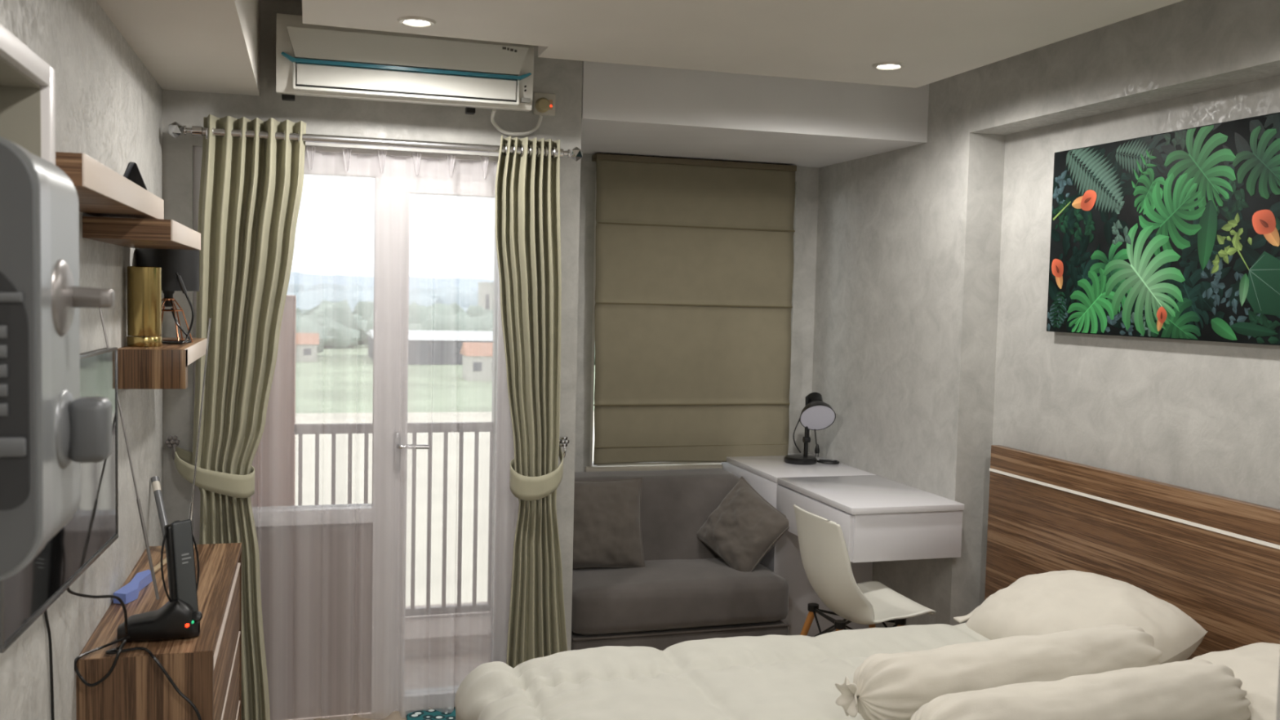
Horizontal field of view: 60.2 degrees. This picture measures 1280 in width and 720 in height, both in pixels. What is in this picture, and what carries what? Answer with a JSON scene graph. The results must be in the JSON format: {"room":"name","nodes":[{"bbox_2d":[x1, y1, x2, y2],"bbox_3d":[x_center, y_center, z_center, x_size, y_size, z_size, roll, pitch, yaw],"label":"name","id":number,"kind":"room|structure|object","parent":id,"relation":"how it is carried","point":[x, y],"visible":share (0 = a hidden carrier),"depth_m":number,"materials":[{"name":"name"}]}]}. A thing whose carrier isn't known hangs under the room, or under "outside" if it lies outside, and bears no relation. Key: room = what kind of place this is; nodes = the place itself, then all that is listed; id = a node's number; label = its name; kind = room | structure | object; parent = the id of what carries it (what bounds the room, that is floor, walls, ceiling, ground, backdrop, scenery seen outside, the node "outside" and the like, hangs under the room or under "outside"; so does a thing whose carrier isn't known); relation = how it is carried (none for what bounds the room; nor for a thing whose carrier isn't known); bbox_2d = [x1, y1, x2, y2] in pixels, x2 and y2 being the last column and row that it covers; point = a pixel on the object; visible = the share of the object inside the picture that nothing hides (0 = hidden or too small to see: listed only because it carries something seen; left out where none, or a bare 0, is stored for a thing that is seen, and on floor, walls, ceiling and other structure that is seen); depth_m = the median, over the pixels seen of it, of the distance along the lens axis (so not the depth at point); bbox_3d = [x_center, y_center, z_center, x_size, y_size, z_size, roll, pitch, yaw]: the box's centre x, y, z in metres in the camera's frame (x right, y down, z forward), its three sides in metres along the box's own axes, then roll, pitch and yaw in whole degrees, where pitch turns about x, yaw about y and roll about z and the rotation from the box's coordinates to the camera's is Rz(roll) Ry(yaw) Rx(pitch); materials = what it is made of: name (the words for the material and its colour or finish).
{"room":"studio apartment","nodes":[
{"label":"studio apartment","id":0,"kind":"room"},
{"bbox_2d":[0,0,163,719],"bbox_3d":[-0.891,0.189,1.106,0.150,2.450,5.200,0,4,-17],"label":"wall","id":1,"kind":"structure","parent":0,"point":[108,104],"depth_m":2.48,"materials":[{"name":"grey paint"}]},
{"bbox_2d":[0,23,55,164],"bbox_3d":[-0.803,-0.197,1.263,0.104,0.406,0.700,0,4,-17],"label":"door frame","id":2,"kind":"structure","parent":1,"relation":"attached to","point":[27,82],"depth_m":1.56,"materials":[{"name":"grey"}]},
{"bbox_2d":[0,136,114,580],"bbox_3d":[-0.720,-0.006,1.222,0.242,0.466,0.230,0,4,-17],"label":"appliance","id":3,"kind":"object","parent":1,"relation":"attached to","point":[47,430],"visible":1,"depth_m":1.16,"materials":[{"name":"grey plastic"}]},
{"bbox_2d":[0,292,26,457],"bbox_3d":[-0.713,0.015,1.110,0.170,0.169,0.009,0,4,-17],"label":"grille","id":4,"kind":"object","parent":3,"relation":"attached to","point":[12,304],"depth_m":1.13,"materials":[{"name":"grey plastic"}]},
{"bbox_2d":[0,346,118,653],"bbox_3d":[-1.068,0.206,2.022,0.047,0.419,0.791,0,4,-14],"label":"television","id":5,"kind":"object","parent":1,"relation":"attached to","point":[26,594],"visible":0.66,"depth_m":2.11,"materials":[{"name":"black plastic"}]},
{"bbox_2d":[44,609,54,719],"bbox_3d":[-1.095,0.884,2.053,0.007,0.920,0.068,0,4,-17],"label":"cable","id":6,"kind":"object","parent":5,"relation":"hanging from","point":[46,616],"visible":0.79,"depth_m":2.04,"materials":[{"name":"black plastic"}]},
{"bbox_2d":[66,586,128,634],"bbox_3d":[-1.080,0.497,2.226,0.032,0.209,0.303,1,3,-4],"label":"cable","id":7,"kind":"object","parent":5,"relation":"hanging from","point":[68,589],"visible":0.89,"depth_m":2.24,"materials":[{"name":"black plastic"}]},
{"bbox_2d":[55,151,164,219],"bbox_3d":[-1.045,-0.321,2.119,0.130,0.050,0.950,0,4,-17],"label":"wall shelf","id":8,"kind":"object","parent":1,"relation":"attached to","point":[101,191],"visible":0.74,"depth_m":1.97,"materials":[{"name":"brown wood"}]},
{"bbox_2d":[123,161,147,190],"bbox_3d":[-1.136,-0.407,2.473,0.062,0.076,0.070,0,4,-17],"label":"display stand","id":9,"kind":"object","parent":8,"relation":"on","point":[132,172],"visible":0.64,"depth_m":2.50,"materials":[{"name":"black plastic"}]},
{"bbox_2d":[82,216,200,249],"bbox_3d":[-1.182,-0.300,2.658,0.176,0.045,0.644,0,4,-17],"label":"wall shelf","id":10,"kind":"object","parent":1,"relation":"attached to","point":[131,233],"visible":1,"depth_m":2.37,"materials":[{"name":"brown wood"}]},
{"bbox_2d":[117,337,207,389],"bbox_3d":[-1.313,0.003,3.062,0.160,0.100,0.634,0,4,-17],"label":"wall shelf","id":11,"kind":"object","parent":1,"relation":"attached to","point":[165,366],"visible":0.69,"depth_m":2.77,"materials":[{"name":"brown wood"}]},
{"bbox_2d":[126,266,162,346],"bbox_3d":[-1.288,-0.139,2.869,0.085,0.207,0.085,0,4,-17],"label":"canister","id":12,"kind":"object","parent":11,"relation":"on","point":[144,282],"visible":1,"depth_m":2.83,"materials":[{"name":"gold metal"}]},
{"bbox_2d":[137,248,199,344],"bbox_3d":[-1.304,-0.178,3.042,0.160,0.261,0.234,0,4,-17],"label":"table lamp","id":13,"kind":"object","parent":11,"relation":"on","point":[180,268],"visible":0.8,"depth_m":3.01,"materials":[{"name":"black metal"}]},
{"bbox_2d":[176,275,186,293],"bbox_3d":[-1.247,-0.205,3.004,0.028,0.049,0.012,0,4,-23],"label":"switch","id":14,"kind":"object","parent":13,"relation":"attached to","point":[180,280],"depth_m":3.00,"materials":[{"name":"grey plastic"}]},
{"bbox_2d":[164,435,179,460],"bbox_3d":[-1.525,0.284,3.607,0.045,0.083,0.072,0,4,-17],"label":"hook","id":15,"kind":"object","parent":1,"relation":"attached to","point":[171,442],"visible":1,"depth_m":3.58,"materials":[{"name":"grey metal"}]},
{"bbox_2d":[96,0,259,95],"bbox_3d":[-0.652,-0.870,1.107,0.297,0.325,5.200,0,4,-17],"label":"ceiling beam","id":16,"kind":"structure","parent":1,"relation":"attached to","point":[202,46],"depth_m":2.88,"materials":[{"name":"paint"}]},
{"bbox_2d":[250,295,296,506],"bbox_3d":[-1.682,-0.094,4.296,0.640,2.600,1.110,0,4,-17],"label":"wall","id":17,"kind":"structure","parent":0,"point":[283,384],"depth_m":4.51,"materials":[{"name":"paint"}]},
{"bbox_2d":[408,601,490,657],"bbox_3d":[-1.269,1.159,4.655,1.350,0.075,0.480,0,4,-17],"label":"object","id":18,"kind":"structure","parent":17,"relation":"attached to","point":[469,632],"depth_m":4.60,"materials":[{"name":"beige paint"}]},
{"bbox_2d":[293,422,493,616],"bbox_3d":[-1.041,0.695,4.755,0.864,0.850,0.040,0,4,-17],"label":"balcony railing","id":19,"kind":"object","parent":18,"relation":"on","point":[429,428],"visible":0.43,"depth_m":4.79,"materials":[{"name":"grey metal"}]},
{"bbox_2d":[162,0,582,650],"bbox_3d":[-0.988,0.023,3.858,1.540,2.450,0.140,0,4,-17],"label":"wall","id":20,"kind":"structure","parent":0,"point":[562,77],"depth_m":3.76,"materials":[{"name":"grey paint"}]},
{"bbox_2d":[192,145,498,719],"bbox_3d":[-0.928,0.267,3.847,1.170,1.968,0.147,0,4,-17],"label":"window","id":21,"kind":"structure","parent":20,"relation":"in","point":[299,649],"depth_m":3.83,"materials":[{"name":"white glass"}]},
{"bbox_2d":[271,151,494,719],"bbox_3d":[-0.899,0.272,3.781,1.090,1.958,0.058,0,4,-17],"label":"sheer curtain","id":22,"kind":"object","parent":21,"relation":"hanging from","point":[392,270],"visible":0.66,"depth_m":3.78,"materials":[{"name":"white fabric"}]},
{"bbox_2d":[167,121,582,161],"bbox_3d":[-0.856,-0.724,3.711,1.346,0.065,0.122,0,4,-17],"label":"curtain rod","id":23,"kind":"object","parent":20,"relation":"attached to","point":[175,130],"visible":0.76,"depth_m":3.65,"materials":[{"name":"silver metal"}]},
{"bbox_2d":[173,114,306,719],"bbox_3d":[-1.313,0.232,3.592,0.415,2.020,0.125,1,3,-10],"label":"curtain","id":24,"kind":"object","parent":23,"relation":"hanging from","point":[251,192],"visible":0.87,"depth_m":3.58,"materials":[{"name":"fabric"}]},
{"bbox_2d":[495,135,567,667],"bbox_3d":[-0.378,0.240,3.873,0.303,2.013,0.130,0,4,-26],"label":"curtain","id":25,"kind":"object","parent":23,"relation":"hanging from","point":[528,227],"visible":0.94,"depth_m":3.86,"materials":[{"name":"fabric"}]},
{"bbox_2d":[275,13,550,136],"bbox_3d":[-0.725,-0.940,3.666,0.913,0.316,0.255,0,4,-17],"label":"air conditioner","id":26,"kind":"object","parent":20,"relation":"attached to","point":[312,60],"visible":0.98,"depth_m":3.54,"materials":[{"name":"white plastic"}]},
{"bbox_2d":[389,157,519,711],"bbox_3d":[-0.655,0.276,3.955,0.493,1.950,0.184,0,4,-17],"label":"door","id":27,"kind":"structure","parent":20,"relation":"in","point":[437,177],"depth_m":3.91,"materials":[{"name":"white metal"}]},
{"bbox_2d":[533,92,555,115],"bbox_3d":[-0.338,-0.906,3.906,0.078,0.077,0.022,0,4,-17],"label":"wall socket","id":28,"kind":"object","parent":20,"relation":"attached to","point":[551,97],"visible":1,"depth_m":3.90,"materials":[{"name":"grey plastic"}]},
{"bbox_2d":[548,99,552,109],"bbox_3d":[-0.316,-0.904,3.907,0.014,0.034,0.007,0,4,-17],"label":"switch","id":29,"kind":"object","parent":28,"relation":"attached to","point":[550,100],"depth_m":3.90,"materials":[{"name":"orange"}]},
{"bbox_2d":[559,435,568,457],"bbox_3d":[-0.283,0.311,3.980,0.045,0.083,0.072,0,4,-17],"label":"hook","id":30,"kind":"object","parent":20,"relation":"attached to","point":[563,441],"visible":0.87,"depth_m":3.95,"materials":[{"name":"silver metal"}]},
{"bbox_2d":[581,61,928,167],"bbox_3d":[0.308,-1.060,4.679,1.398,0.325,1.114,0,4,-17],"label":"ceiling beam","id":31,"kind":"structure","parent":20,"relation":"attached to","point":[628,109],"depth_m":4.21,"materials":[{"name":"paint"}]},
{"bbox_2d":[299,706,455,719],"bbox_3d":[0.387,1.434,2.151,3.510,0.100,6.310,0,4,-17],"label":"floor","id":32,"kind":"structure","parent":0,"point":[397,715],"depth_m":3.86,"materials":[{"name":"tile"}]},
{"bbox_2d":[75,542,241,719],"bbox_3d":[-1.198,0.946,2.841,0.265,0.718,1.042,0,4,-17],"label":"base cabinet","id":33,"kind":"object","parent":32,"relation":"on","point":[206,668],"visible":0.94,"depth_m":2.38,"materials":[{"name":"brown wood"}]},
{"bbox_2d":[74,635,201,719],"bbox_3d":[-1.047,0.961,2.361,0.269,0.745,0.116,1,3,-7],"label":"power cable","id":34,"kind":"object","parent":33,"relation":"hanging from","point":[114,651],"visible":1,"depth_m":2.32,"materials":[{"name":"black plastic"}]},
{"bbox_2d":[113,557,166,604],"bbox_3d":[-1.299,0.565,2.947,0.045,0.025,0.540,1,3,-9],"label":"connector","id":35,"kind":"object","parent":33,"relation":"on","point":[129,593],"visible":0.71,"depth_m":2.76,"materials":[{"name":"blue plastic"}]},
{"bbox_2d":[98,307,211,641],"bbox_3d":[-1.072,0.235,2.417,0.242,0.757,0.100,1,3,-12],"label":"router","id":36,"kind":"object","parent":33,"relation":"on","point":[180,617],"visible":1,"depth_m":2.42,"materials":[{"name":"black plastic"}]},
{"bbox_2d":[150,475,168,548],"bbox_3d":[-1.417,0.459,3.273,0.025,0.207,0.198,-1,4,-36],"label":"pole","id":37,"kind":"object","parent":33,"relation":"on","point":[155,482],"visible":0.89,"depth_m":3.29,"materials":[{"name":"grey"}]},
{"bbox_2d":[406,706,455,719],"bbox_3d":[-0.624,1.260,3.717,0.290,0.014,0.465,0,4,-17],"label":"door mat","id":38,"kind":"object","parent":32,"relation":"on","point":[441,713],"visible":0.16,"depth_m":3.87,"materials":[{"name":"teal fabric"}]},
{"bbox_2d":[570,467,789,650],"bbox_3d":[0.065,0.867,4.667,0.900,0.718,0.823,0,4,-17],"label":"sofa","id":39,"kind":"object","parent":32,"relation":"on","point":[684,591],"visible":0.5,"depth_m":4.37,"materials":[{"name":"fabric"}]},
{"bbox_2d":[572,477,644,568],"bbox_3d":[-0.182,0.668,4.503,0.405,0.360,0.171,1,3,-11],"label":"throw cushion","id":40,"kind":"object","parent":39,"relation":"on","point":[607,530],"visible":0.7,"depth_m":4.46,"materials":[{"name":"fabric"}]},
{"bbox_2d":[571,557,788,635],"bbox_3d":[0.103,0.942,4.537,0.900,0.200,0.543,0,4,-17],"label":"seat cushion","id":41,"kind":"object","parent":39,"relation":"on","point":[667,596],"depth_m":4.32,"materials":[{"name":"fabric"}]},
{"bbox_2d":[696,475,789,572],"bbox_3d":[0.429,0.703,4.604,0.213,0.398,0.424,-1,4,-34],"label":"throw cushion","id":42,"kind":"object","parent":39,"relation":"on","point":[744,526],"visible":0.98,"depth_m":4.54,"materials":[{"name":"fabric"}]},
{"bbox_2d":[721,453,964,636],"bbox_3d":[0.786,0.867,4.677,0.462,0.752,1.315,0,4,-17],"label":"desk","id":43,"kind":"object","parent":32,"relation":"on","point":[880,518],"visible":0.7,"depth_m":4.33,"materials":[{"name":"white"}]},
{"bbox_2d":[783,392,839,465],"bbox_3d":[0.787,0.310,5.021,0.250,0.319,0.178,0,4,-17],"label":"desk lamp","id":44,"kind":"object","parent":43,"relation":"on","point":[816,415],"visible":1,"depth_m":5.00,"materials":[{"name":"black plastic"}]},
{"bbox_2d":[793,504,936,636],"bbox_3d":[0.761,0.907,3.891,0.437,0.769,0.423,0,4,-17],"label":"shell chair","id":45,"kind":"object","parent":32,"relation":"on","point":[824,556],"visible":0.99,"depth_m":3.77,"materials":[{"name":"white plastic"}]},
{"bbox_2d":[984,444,1279,660],"bbox_3d":[1.672,0.882,2.914,0.039,0.972,2.545,0,4,-17],"label":"headboard","id":46,"kind":"object","parent":32,"relation":"on","point":[1215,558],"visible":0.61,"depth_m":3.34,"materials":[{"name":"brown wood"}]},
{"bbox_3d":[0.746,1.127,2.484,1.945,0.490,1.560,0,4,-17],"label":"bed","id":47,"kind":"object","parent":32,"relation":"on","visible":0},
{"bbox_2d":[454,622,990,719],"bbox_3d":[0.541,1.007,2.409,1.695,0.364,1.696,0,4,-17],"label":"duvet","id":48,"kind":"object","parent":47,"relation":"on","point":[766,677],"visible":0.63,"depth_m":2.81,"materials":[{"name":"fabric"}]},
{"bbox_2d":[835,624,1162,719],"bbox_3d":[0.867,0.736,2.585,0.917,0.173,0.180,0,4,-25],"label":"bolster","id":49,"kind":"object","parent":48,"relation":"on","point":[884,686],"visible":0.77,"depth_m":2.48,"materials":[{"name":"white fabric"}]},
{"bbox_2d":[910,658,1250,719],"bbox_3d":[0.919,0.748,2.303,0.878,0.173,0.184,0,4,-22],"label":"bolster","id":50,"kind":"object","parent":48,"relation":"on","point":[1195,689],"visible":1,"depth_m":2.27,"materials":[{"name":"white fabric"}]},
{"bbox_2d":[953,569,1207,664],"bbox_3d":[1.240,0.766,3.166,0.443,0.288,0.645,0,4,-17],"label":"pillow","id":51,"kind":"object","parent":47,"relation":"on","point":[1056,601],"visible":0.59,"depth_m":3.05,"materials":[{"name":"white fabric"}]},
{"bbox_2d":[1191,642,1279,719],"bbox_3d":[1.463,0.823,2.524,0.441,0.290,0.642,0,4,-17],"label":"pillow","id":52,"kind":"object","parent":47,"relation":"on","point":[1256,665],"visible":0.39,"depth_m":2.52,"materials":[{"name":"white fabric"}]},
{"bbox_2d":[286,651,489,719],"bbox_3d":[-1.223,1.257,4.497,1.350,0.100,1.060,0,4,-17],"label":"floor","id":53,"kind":"structure","parent":0,"point":[440,670],"depth_m":4.37,"materials":[{"name":"tile"}]},
{"bbox_2d":[491,197,496,422],"bbox_3d":[-0.471,-0.008,4.591,0.130,2.450,0.970,0,4,-17],"label":"wall","id":54,"kind":"structure","parent":0,"point":[495,249],"depth_m":5.00,"materials":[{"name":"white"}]},
{"bbox_2d":[574,153,819,471],"bbox_3d":[0.141,0.132,5.212,1.400,2.125,0.150,0,4,-17],"label":"wall","id":55,"kind":"structure","parent":0,"point":[806,179],"depth_m":5.27,"materials":[{"name":"grey paint"}]},
{"bbox_2d":[585,181,721,471],"bbox_3d":[0.236,-0.170,5.184,1.006,1.365,0.120,0,4,-17],"label":"window","id":56,"kind":"structure","parent":55,"relation":"in","point":[645,466],"depth_m":5.08,"materials":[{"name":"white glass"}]},
{"bbox_2d":[591,153,796,464],"bbox_3d":[0.245,-0.217,5.097,0.970,1.396,0.086,0,4,-17],"label":"blind","id":57,"kind":"object","parent":56,"relation":"attached to","point":[695,257],"visible":0.99,"depth_m":5.06,"materials":[{"name":"fabric"}]},
{"bbox_2d":[302,0,1182,88],"bbox_3d":[0.660,-0.930,1.430,2.125,0.178,4.775,0,4,-17],"label":"ceiling panel","id":58,"kind":"object","parent":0,"point":[825,40],"visible":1,"depth_m":3.17,"materials":[{"name":"paint"}]},
{"bbox_2d":[397,16,435,26],"bbox_3d":[-0.642,-0.972,3.174,0.110,0.007,0.110,0,4,-17],"label":"recessed light","id":59,"kind":"object","parent":58,"relation":"attached to","point":[413,21],"visible":1,"depth_m":3.16,"materials":[{"name":"grey"}]},
{"bbox_2d":[871,61,906,70],"bbox_3d":[0.816,-0.964,3.621,0.110,0.007,0.110,0,4,-17],"label":"recessed light","id":60,"kind":"object","parent":58,"relation":"attached to","point":[888,65],"visible":1,"depth_m":3.61,"materials":[{"name":"grey"}]},
{"bbox_2d":[809,69,1005,627],"bbox_3d":[1.196,0.015,4.861,0.420,2.450,1.410,0,4,-17],"label":"wall","id":61,"kind":"structure","parent":0,"point":[908,244],"depth_m":4.38,"materials":[{"name":"grey paint"}]},
{"bbox_2d":[991,75,1279,509],"bbox_3d":[1.845,0.306,2.951,0.268,2.125,2.650,0,4,-17],"label":"wall niche","id":62,"kind":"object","parent":61,"relation":"attached to","point":[1200,415],"visible":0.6,"depth_m":3.50,"materials":[{"name":"grey paint"}]},
{"bbox_2d":[1046,111,1279,345],"bbox_3d":[1.604,-0.368,3.242,0.035,0.615,1.200,0,4,-17],"label":"picture","id":63,"kind":"object","parent":62,"relation":"attached to","point":[1175,234],"visible":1,"depth_m":3.27,"materials":[{"name":"green fabric"}]},
{"bbox_2d":[969,0,1279,134],"bbox_3d":[2.123,-0.845,1.781,0.420,0.325,4.900,0,4,-17],"label":"beam","id":64,"kind":"structure","parent":0,"point":[1184,47],"depth_m":3.28,"materials":[{"name":"grey concrete"}]},
{"bbox_2d":[1275,659,1279,719],"bbox_3d":[1.468,0.311,1.506,1.280,2.270,0.200,0,4,-17],"label":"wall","id":65,"kind":"structure","parent":0,"point":[1277,716],"depth_m":1.42,"materials":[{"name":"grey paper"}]},
{"label":"outside","id":66,"kind":"structure","parent":0,"visible":0},
{"bbox_2d":[294,410,594,605],"bbox_3d":[15.236,14.578,123.182,700.000,0.001,165.000,0,4,-17],"label":"ground","id":67,"kind":"structure","parent":66,"point":[357,439],"depth_m":120.48,"materials":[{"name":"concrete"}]},
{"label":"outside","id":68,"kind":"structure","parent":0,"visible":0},
{"bbox_2d":[288,271,493,290],"bbox_3d":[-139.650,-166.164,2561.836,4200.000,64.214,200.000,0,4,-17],"label":"hills","id":69,"kind":"structure","parent":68,"point":[295,277],"depth_m":2484.51,"materials":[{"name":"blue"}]},
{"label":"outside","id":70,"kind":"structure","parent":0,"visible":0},
{"bbox_2d":[295,344,595,413],"bbox_3d":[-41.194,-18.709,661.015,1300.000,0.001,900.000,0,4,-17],"label":"ground","id":71,"kind":"structure","parent":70,"point":[436,388],"depth_m":241.15,"materials":[{"name":"green plant"}]},
{"bbox_2d":[295,333,319,361],"bbox_3d":[-102.210,-3.910,320.587,17.200,8.000,13.200,0,4,-17],"label":"house","id":72,"kind":"structure","parent":71,"relation":"on","point":[306,344],"depth_m":316.80,"materials":[{"name":"white paint"}]},
{"bbox_2d":[286,282,477,315],"bbox_3d":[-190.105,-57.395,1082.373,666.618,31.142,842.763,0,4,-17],"label":"mountains","id":73,"kind":"structure","parent":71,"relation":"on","point":[308,296],"depth_m":737.47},
{"bbox_2d":[366,329,493,364],"bbox_3d":[-59.990,-4.575,339.964,45.200,9.000,46.200,0,4,-17],"label":"warehouse","id":74,"kind":"structure","parent":71,"relation":"on","point":[430,347],"depth_m":318.50,"materials":[{"name":"grey"}]},
{"bbox_2d":[295,299,595,364],"bbox_3d":[-79.761,-13.293,445.784,254.016,18.930,351.056,0,4,-17],"label":"grove","id":75,"kind":"object","parent":71,"relation":"on","point":[352,328],"visible":0.11,"depth_m":411.57,"materials":[{"name":"green plant"}]},
{"bbox_2d":[459,342,493,381],"bbox_3d":[-37.927,0.223,267.918,10.200,9.000,11.200,0,4,-17],"label":"house","id":76,"kind":"structure","parent":71,"relation":"on","point":[477,362],"depth_m":263.21,"materials":[{"name":"grey paint"}]},
{"bbox_2d":[476,281,493,310],"bbox_3d":[-86.378,-32.646,651.809,17.000,26.800,21.000,0,4,-17],"label":"apartment block","id":77,"kind":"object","parent":71,"relation":"on","point":[486,289],"visible":0.27,"depth_m":640.73,"materials":[{"name":"grey concrete"}]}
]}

